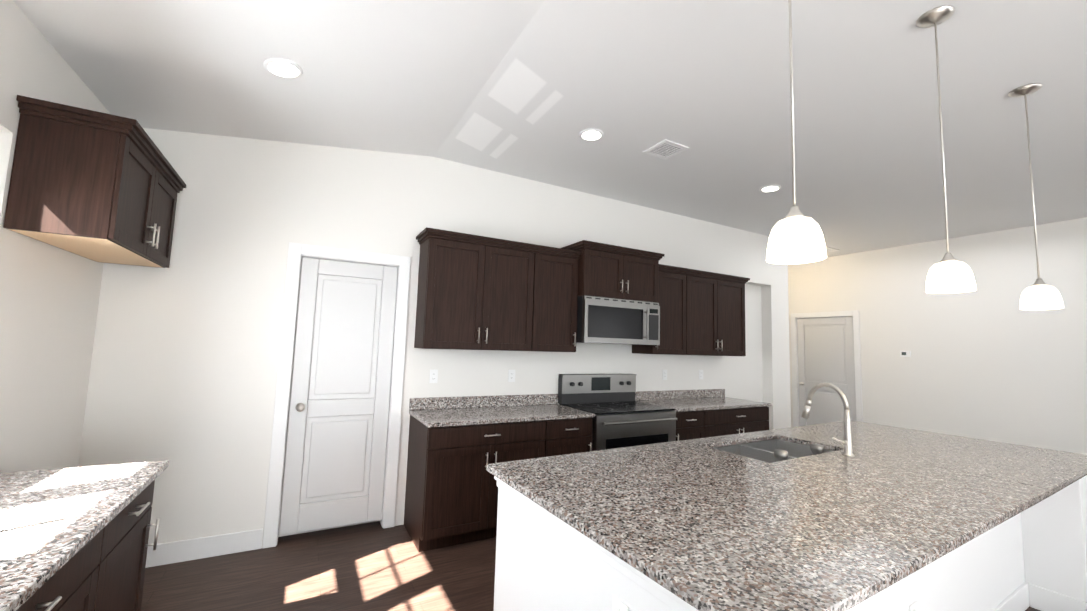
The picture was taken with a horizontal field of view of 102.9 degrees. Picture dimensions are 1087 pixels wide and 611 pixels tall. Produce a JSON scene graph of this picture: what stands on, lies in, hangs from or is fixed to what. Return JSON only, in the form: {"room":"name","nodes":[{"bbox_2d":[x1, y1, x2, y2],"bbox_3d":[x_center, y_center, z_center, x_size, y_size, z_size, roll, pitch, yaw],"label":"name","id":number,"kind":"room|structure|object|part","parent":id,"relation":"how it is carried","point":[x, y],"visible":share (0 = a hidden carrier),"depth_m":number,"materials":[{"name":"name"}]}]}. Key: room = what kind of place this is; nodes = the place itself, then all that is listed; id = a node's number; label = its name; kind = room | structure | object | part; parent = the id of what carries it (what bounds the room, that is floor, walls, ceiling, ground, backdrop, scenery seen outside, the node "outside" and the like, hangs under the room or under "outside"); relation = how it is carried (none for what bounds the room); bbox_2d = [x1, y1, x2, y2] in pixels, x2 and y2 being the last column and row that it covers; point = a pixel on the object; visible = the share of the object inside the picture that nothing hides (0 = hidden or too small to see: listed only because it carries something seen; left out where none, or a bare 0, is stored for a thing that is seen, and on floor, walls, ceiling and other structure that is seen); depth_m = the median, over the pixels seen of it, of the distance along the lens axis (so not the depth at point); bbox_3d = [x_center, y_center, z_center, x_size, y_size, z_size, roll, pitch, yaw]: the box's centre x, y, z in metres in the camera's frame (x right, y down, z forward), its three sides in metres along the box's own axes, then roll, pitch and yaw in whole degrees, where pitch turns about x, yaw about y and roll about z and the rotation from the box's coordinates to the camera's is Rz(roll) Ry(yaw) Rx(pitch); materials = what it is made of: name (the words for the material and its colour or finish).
{"room":"kitchen","nodes":[
{"label":"kitchen","id":0,"kind":"room"},
{"bbox_2d":[0,0,110,472],"bbox_3d":[-0.853,-0.274,-0.976,0.150,3.300,8.750,5,-6,-29],"label":"wall","id":1,"kind":"structure","parent":0,"point":[49,298],"depth_m":2.13,"materials":[{"name":"paint"}]},
{"bbox_2d":[3,95,185,267],"bbox_3d":[-2.342,-0.572,2.363,0.387,0.576,1.000,5,-6,-29],"label":"upper cabinet","id":2,"kind":"object","parent":1,"relation":"attached to","point":[96,186],"visible":1,"depth_m":1.99,"materials":[{"name":"brown wood"}]},
{"bbox_3d":[-2.206,-0.393,2.448,0.037,0.130,0.081,5,-6,-29],"label":"handle","id":3,"kind":"part","parent":2,"relation":"part of","materials":[{"name":"silver metal"}]},
{"bbox_2d":[78,128,790,544],"bbox_3d":[0.226,0.271,4.560,7.410,3.300,0.250,5,-6,-29],"label":"wall","id":4,"kind":"structure","parent":0,"point":[184,364],"depth_m":3.23,"materials":[{"name":"paint"}]},
{"bbox_2d":[145,528,262,567],"bbox_3d":[-2.434,1.618,2.838,1.000,0.135,0.016,5,-6,-29],"label":"baseboard","id":5,"kind":"structure","parent":4,"relation":"attached to","point":[193,549],"depth_m":2.91,"materials":[{"name":"white wood"}]},
{"bbox_2d":[262,242,410,548],"bbox_3d":[-1.594,0.658,3.441,0.900,2.210,0.138,5,-6,-29],"label":"door frame","id":6,"kind":"structure","parent":4,"relation":"attached to","point":[297,252],"depth_m":3.33,"materials":[{"name":"white wood"}]},
{"bbox_2d":[279,257,397,534],"bbox_3d":[-1.568,0.672,3.391,0.710,2.055,0.102,5,-6,-29],"label":"pantry door","id":7,"kind":"structure","parent":4,"relation":"in","point":[335,461],"depth_m":3.40,"materials":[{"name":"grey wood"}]},
{"bbox_3d":[-1.812,0.762,3.229,0.064,0.064,0.067,5,-6,-29],"label":"knob","id":8,"kind":"part","parent":7,"relation":"part of","materials":[{"name":"silver metal"}]},
{"bbox_2d":[429,370,437,382],"bbox_3d":[-0.947,0.611,3.738,0.070,0.115,0.008,5,-6,-29],"label":"electrical outlet","id":9,"kind":"object","parent":4,"relation":"attached to","point":[433,377],"visible":1,"depth_m":3.73,"materials":[{"name":"white plastic"}]},
{"bbox_2d":[414,231,541,350],"bbox_3d":[-0.559,-0.078,3.818,1.016,0.931,0.327,5,-6,-29],"label":"upper cabinet","id":10,"kind":"object","parent":4,"relation":"attached to","point":[476,292],"depth_m":3.65,"materials":[{"name":"brown wood"}]},
{"bbox_2d":[508,370,514,381],"bbox_3d":[-0.299,0.664,4.092,0.070,0.115,0.008,5,-6,-29],"label":"electrical outlet","id":11,"kind":"object","parent":4,"relation":"attached to","point":[511,375],"visible":1,"depth_m":4.09,"materials":[{"name":"white plastic"}]},
{"bbox_2d":[542,247,579,351],"bbox_3d":[0.011,-0.031,4.130,0.536,0.931,0.327,5,-6,-29],"label":"upper cabinet","id":12,"kind":"object","parent":4,"relation":"attached to","point":[559,268],"depth_m":4.03,"materials":[{"name":"brown wood"}]},
{"bbox_2d":[561,240,663,302],"bbox_3d":[0.701,-0.306,4.457,1.016,0.510,0.457,5,-6,-29],"label":"upper cabinet","id":13,"kind":"object","parent":4,"relation":"attached to","point":[612,271],"visible":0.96,"depth_m":4.25,"materials":[{"name":"brown wood"}]},
{"bbox_2d":[576,295,659,344],"bbox_3d":[0.694,0.168,4.398,0.928,0.435,0.494,5,-6,-29],"label":"microwave","id":14,"kind":"object","parent":13,"relation":"attached to","point":[603,320],"visible":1,"depth_m":4.19,"materials":[{"name":"silver metal"}]},
{"bbox_3d":[0.796,-0.185,4.264,0.081,0.130,0.037,5,-6,-29],"label":"handle","id":15,"kind":"part","parent":13,"relation":"part of","materials":[{"name":"silver metal"}]},
{"bbox_2d":[632,264,691,354],"bbox_3d":[1.318,0.076,4.843,0.561,0.931,0.327,5,-6,-29],"label":"upper cabinet","id":16,"kind":"object","parent":4,"relation":"attached to","point":[674,284],"depth_m":4.73,"materials":[{"name":"brown wood"}]},
{"bbox_2d":[662,370,666,379],"bbox_3d":[1.408,0.804,5.024,0.070,0.115,0.008,5,-6,-29],"label":"electrical outlet","id":17,"kind":"object","parent":4,"relation":"attached to","point":[664,374],"visible":1,"depth_m":5.02,"materials":[{"name":"white plastic"}]},
{"bbox_2d":[699,370,702,378],"bbox_3d":[1.933,0.847,5.311,0.070,0.115,0.008,5,-6,-29],"label":"electrical outlet","id":18,"kind":"object","parent":4,"relation":"attached to","point":[700,374],"visible":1,"depth_m":5.31,"materials":[{"name":"white plastic"}]},
{"bbox_2d":[692,272,747,355],"bbox_3d":[1.919,0.125,5.172,1.061,0.931,0.327,5,-6,-29],"label":"upper cabinet","id":19,"kind":"object","parent":4,"relation":"attached to","point":[702,312],"depth_m":5.05,"materials":[{"name":"brown wood"}]},
{"bbox_2d":[13,0,1086,256],"bbox_3d":[2.889,-1.325,1.743,9.150,0.471,9.750,5,-6,-29],"label":"ceiling","id":20,"kind":"structure","parent":0,"point":[527,88],"depth_m":2.71,"materials":[{"name":"paint"}]},
{"bbox_2d":[263,58,302,78],"bbox_3d":[-1.445,-1.315,2.410,0.189,0.036,0.190,5,-6,-29],"label":"recessed light","id":21,"kind":"object","parent":20,"relation":"in","point":[283,68],"visible":1,"depth_m":2.40,"materials":[{"name":"white"}]},
{"bbox_2d":[579,128,603,140],"bbox_3d":[0.373,-1.324,3.369,0.190,0.012,0.190,5,-6,-29],"label":"recessed light","id":22,"kind":"object","parent":20,"relation":"in","point":[591,134],"visible":1,"depth_m":3.35,"materials":[{"name":"white"}]},
{"bbox_2d":[643,139,688,159],"bbox_3d":[1.009,-1.285,3.580,0.260,0.012,0.260,5,-6,-29],"label":"ceiling vent","id":23,"kind":"object","parent":20,"relation":"in","point":[665,149],"visible":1,"depth_m":3.57,"materials":[{"name":"white metal"}]},
{"bbox_2d":[760,185,780,191],"bbox_3d":[2.279,-1.173,4.354,0.190,0.012,0.190,5,-6,-29],"label":"recessed light","id":24,"kind":"object","parent":20,"relation":"in","point":[769,188],"visible":1,"depth_m":4.34,"materials":[{"name":"white"}]},
{"bbox_2d":[766,0,826,263],"bbox_3d":[0.842,-0.817,1.472,0.170,1.340,0.170,5,-6,-29],"label":"pendant light","id":25,"kind":"object","parent":20,"relation":"hanging from","point":[796,236],"visible":1,"depth_m":1.38,"materials":[{"name":"white glass"}]},
{"bbox_2d":[825,246,838,252],"bbox_3d":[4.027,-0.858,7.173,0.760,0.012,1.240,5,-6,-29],"label":"recessed light","id":26,"kind":"object","parent":20,"relation":"attached to","point":[828,249],"visible":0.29,"depth_m":6.80,"materials":[{"name":"white"}]},
{"bbox_2d":[916,5,975,292],"bbox_3d":[1.875,-0.732,2.037,0.170,1.340,0.170,5,-6,-29],"label":"pendant light","id":27,"kind":"object","parent":20,"relation":"hanging from","point":[948,273],"visible":1,"depth_m":1.99,"materials":[{"name":"white glass"}]},
{"bbox_2d":[1008,83,1063,309],"bbox_3d":[2.917,-0.649,2.583,0.170,1.340,0.170,5,-6,-29],"label":"pendant light","id":28,"kind":"object","parent":20,"relation":"hanging from","point":[1039,294],"visible":1,"depth_m":2.54,"materials":[{"name":"white glass"}]},
{"bbox_2d":[141,521,1039,610],"bbox_3d":[2.792,1.755,1.458,9.150,0.060,9.750,5,-6,-29],"label":"floor","id":29,"kind":"structure","parent":0,"point":[373,566],"depth_m":2.72,"materials":[{"name":"brown wood"}]},
{"bbox_2d":[16,513,119,610],"bbox_3d":[-1.530,1.086,0.867,0.617,0.888,1.024,5,-6,-29],"label":"base cabinet","id":30,"kind":"object","parent":29,"relation":"on","point":[103,569],"depth_m":1.34,"materials":[{"name":"brown wood"}]},
{"bbox_2d":[0,460,168,610],"bbox_3d":[-0.765,0.480,-0.399,0.657,0.130,5.090,5,-6,-29],"label":"countertop","id":31,"kind":"structure","parent":30,"relation":"on","point":[53,522],"depth_m":1.37,"materials":[{"name":"stone"}]},
{"bbox_2d":[108,480,155,610],"bbox_3d":[-1.869,1.132,1.482,0.617,0.888,0.631,5,-6,-29],"label":"base cabinet","id":32,"kind":"object","parent":29,"relation":"on","point":[128,569],"depth_m":1.74,"materials":[{"name":"brown wood"}]},
{"bbox_2d":[404,415,592,551],"bbox_3d":[-0.348,1.379,3.639,1.427,0.889,0.654,5,-6,-29],"label":"base cabinet","id":33,"kind":"object","parent":29,"relation":"on","point":[451,495],"visible":0.58,"depth_m":3.24,"materials":[{"name":"brown wood"}]},
{"bbox_2d":[409,394,594,427],"bbox_3d":[-0.339,0.871,3.689,1.439,0.130,0.642,5,-6,-29],"label":"countertop","id":34,"kind":"structure","parent":33,"relation":"on","point":[428,412],"depth_m":3.70,"materials":[{"name":"stone"}]},
{"bbox_2d":[558,374,677,450],"bbox_3d":[0.714,1.300,4.191,0.932,1.215,0.723,5,-6,-29],"label":"range","id":35,"kind":"object","parent":29,"relation":"on","point":[622,418],"visible":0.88,"depth_m":4.12,"materials":[{"name":"silver metal"}]},
{"bbox_2d":[676,406,768,440],"bbox_3d":[1.761,1.553,4.791,1.496,0.889,0.654,5,-6,-29],"label":"base cabinet","id":36,"kind":"object","parent":29,"relation":"on","point":[702,424],"visible":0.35,"depth_m":4.54,"materials":[{"name":"brown wood"}]},
{"bbox_2d":[635,389,771,411],"bbox_3d":[1.779,1.044,4.846,1.509,0.130,0.642,5,-6,-29],"label":"countertop","id":37,"kind":"structure","parent":36,"relation":"on","point":[694,400],"depth_m":4.88,"materials":[{"name":"stone"}]},
{"bbox_2d":[493,475,1086,610],"bbox_3d":[1.571,1.319,2.319,3.448,0.889,1.324,5,-6,-31],"label":"kitchen island","id":38,"kind":"object","parent":29,"relation":"on","point":[1034,556],"visible":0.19,"depth_m":1.99,"materials":[{"name":"white paint"}]},
{"bbox_2d":[612,595,628,610],"bbox_3d":[0.227,0.939,1.288,0.008,0.115,0.070,5,-6,-31],"label":"outlet","id":39,"kind":"object","parent":38,"relation":"attached to","point":[618,604],"visible":1,"depth_m":1.30,"materials":[{"name":"white plastic"}]},
{"bbox_2d":[486,420,1086,610],"bbox_3d":[1.587,0.859,2.359,3.500,0.030,1.418,5,-6,-31],"label":"island countertop","id":40,"kind":"structure","parent":38,"relation":"on","point":[701,524],"depth_m":1.66,"materials":[{"name":"stone"}]},
{"bbox_2d":[714,439,831,462],"bbox_3d":[1.406,0.997,2.644,0.824,0.200,0.464,5,-6,-31],"label":"undermount sink","id":41,"kind":"object","parent":40,"relation":"in","point":[762,451],"visible":0.08,"depth_m":2.86,"materials":[{"name":"silver metal"}]},
{"bbox_2d":[774,449,787,461],"bbox_3d":[1.341,0.946,2.445,0.072,0.245,0.071,5,-6,-31],"label":"strainer","id":42,"kind":"object","parent":41,"relation":"in","point":[780,455],"visible":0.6,"depth_m":2.43,"materials":[{"name":"silver metal"}]},
{"bbox_2d":[810,444,823,454],"bbox_3d":[1.667,0.974,2.638,0.072,0.245,0.071,5,-6,-31],"label":"strainer","id":43,"kind":"object","parent":41,"relation":"in","point":[815,449],"visible":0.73,"depth_m":2.62,"materials":[{"name":"silver metal"}]},
{"bbox_2d":[801,383,854,456],"bbox_3d":[1.654,0.663,2.575,0.153,0.403,0.286,5,-6,-31],"label":"faucet","id":44,"kind":"object","parent":40,"relation":"on","point":[846,442],"visible":1,"depth_m":2.50,"materials":[{"name":"silver metal"}]},
{"bbox_2d":[909,601,916,610],"bbox_3d":[1.607,1.354,1.879,0.070,0.115,0.008,5,-6,-31],"label":"outlet","id":45,"kind":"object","parent":38,"relation":"attached to","point":[913,606],"depth_m":1.88,"materials":[{"name":"white plastic"}]},
{"bbox_2d":[788,217,1086,454],"bbox_3d":[6.806,0.408,3.776,0.200,3.300,9.750,5,-6,-29],"label":"wall","id":46,"kind":"structure","parent":0,"point":[989,359],"depth_m":5.68,"materials":[{"name":"paint"}]},
{"bbox_2d":[797,317,855,425],"bbox_3d":[4.713,1.253,7.263,0.102,2.103,0.910,5,-6,-29],"label":"entry door","id":47,"kind":"structure","parent":46,"relation":"in","point":[825,350],"depth_m":7.27,"materials":[{"name":"grey wood"}]},
{"bbox_3d":[4.509,1.365,7.582,0.067,0.064,0.064,5,-6,-29],"label":"knob","id":48,"kind":"part","parent":47,"relation":"part of","materials":[{"name":"silver metal"}]},
{"bbox_2d":[791,310,862,426],"bbox_3d":[4.763,1.215,7.293,0.138,2.210,1.100,5,-6,-29],"label":"door frame","id":49,"kind":"structure","parent":46,"relation":"attached to","point":[854,314],"depth_m":7.30,"materials":[{"name":"white wood"}]},
{"bbox_2d":[900,351,910,356],"bbox_3d":[5.268,0.704,6.311,0.025,0.090,0.120,5,-6,-29],"label":"thermostat","id":50,"kind":"object","parent":46,"relation":"attached to","point":[905,353],"visible":1,"depth_m":6.30,"materials":[{"name":"white plastic"}]}
]}

